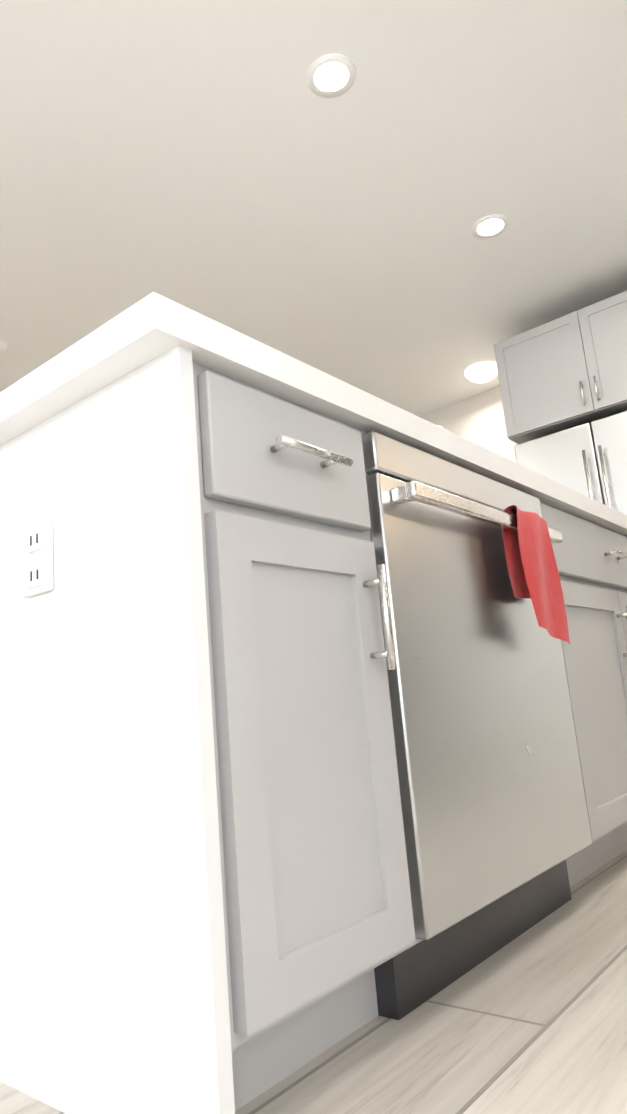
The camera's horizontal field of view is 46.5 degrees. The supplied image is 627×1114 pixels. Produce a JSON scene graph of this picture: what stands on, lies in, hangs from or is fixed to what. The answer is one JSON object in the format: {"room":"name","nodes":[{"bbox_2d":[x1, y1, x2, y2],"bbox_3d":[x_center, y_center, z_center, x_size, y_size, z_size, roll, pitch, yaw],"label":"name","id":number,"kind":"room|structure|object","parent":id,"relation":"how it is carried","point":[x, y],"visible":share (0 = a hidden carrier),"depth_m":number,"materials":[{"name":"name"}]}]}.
{"room":"kitchen","nodes":[
{"label":"kitchen","id":0,"kind":"room"},
{"bbox_2d":[0,850,626,1113],"bbox_3d":[-0.279,1.055,2.705,9.600,0.050,10.800,-14,-15,38],"label":"floor","id":1,"kind":"structure","parent":0,"point":[532,1020],"depth_m":0.93,"materials":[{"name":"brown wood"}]},
{"bbox_2d":[0,308,626,1113],"bbox_3d":[0.514,0.360,1.955,0.682,0.870,2.678,-14,-15,38],"label":"kitchen island","id":2,"kind":"object","parent":1,"relation":"on","point":[312,712],"depth_m":0.95,"materials":[{"name":"white wood"}]},
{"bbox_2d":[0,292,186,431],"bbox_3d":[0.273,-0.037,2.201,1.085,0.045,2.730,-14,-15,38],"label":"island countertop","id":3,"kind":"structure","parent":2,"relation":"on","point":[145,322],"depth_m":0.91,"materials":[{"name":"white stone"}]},
{"bbox_2d":[514,411,626,514],"bbox_3d":[1.841,0.180,4.188,0.930,1.890,0.711,-14,-15,38],"label":"fridge","id":4,"kind":"object","parent":1,"relation":"on","point":[589,460],"visible":0.35,"depth_m":4.13,"materials":[{"name":"grey metal"}]},
{"bbox_2d":[0,0,626,415],"bbox_3d":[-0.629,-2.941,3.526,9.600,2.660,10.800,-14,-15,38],"label":"ceiling","id":5,"kind":"structure","parent":0,"point":[220,162],"depth_m":3.23,"materials":[{"name":"paint"}]},
{"bbox_2d":[0,340,7,352],"bbox_3d":[-1.911,-1.268,4.398,0.130,0.035,0.130,-14,-15,38],"label":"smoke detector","id":6,"kind":"object","parent":5,"relation":"attached to","point":[3,346],"visible":1,"depth_m":4.39,"materials":[{"name":"white plastic"}]},
{"bbox_2d":[306,54,355,97],"bbox_3d":[0.067,-1.800,2.731,0.190,0.004,0.190,-14,-15,38],"label":"recessed light","id":7,"kind":"object","parent":5,"relation":"in","point":[330,75],"visible":1,"depth_m":2.73,"materials":[{"name":"white plastic"}]},
{"bbox_2d":[465,362,497,382],"bbox_3d":[1.235,-1.329,5.318,0.250,0.085,0.250,-14,-15,38],"label":"flush ceiling light","id":8,"kind":"object","parent":5,"relation":"attached to","point":[482,372],"visible":0.9,"depth_m":5.25,"materials":[{"name":"beige"}]},
{"bbox_2d":[471,214,509,238],"bbox_3d":[0.896,-1.674,3.697,0.190,0.004,0.190,-14,-15,38],"label":"recessed light","id":9,"kind":"object","parent":5,"relation":"in","point":[490,225],"visible":1,"depth_m":3.69,"materials":[{"name":"white plastic"}]},
{"bbox_2d":[418,386,516,461],"bbox_3d":[-0.052,-0.843,6.901,4.940,5.300,0.120,-14,-15,38],"label":"wall","id":10,"kind":"structure","parent":0,"point":[478,419],"depth_m":5.72,"materials":[{"name":"paint"}]},
{"bbox_3d":[2.829,-0.379,4.009,3.040,2.740,0.120,-14,-15,38],"label":"wall","id":11,"kind":"structure","parent":0,"visible":0},
{"bbox_2d":[494,291,626,443],"bbox_3d":[1.961,-0.915,4.267,1.520,1.120,0.696,-14,-15,38],"label":"upper cabinet","id":12,"kind":"object","parent":11,"relation":"attached to","point":[568,371],"visible":1,"depth_m":4.30,"materials":[{"name":"grey wood"}]}
]}

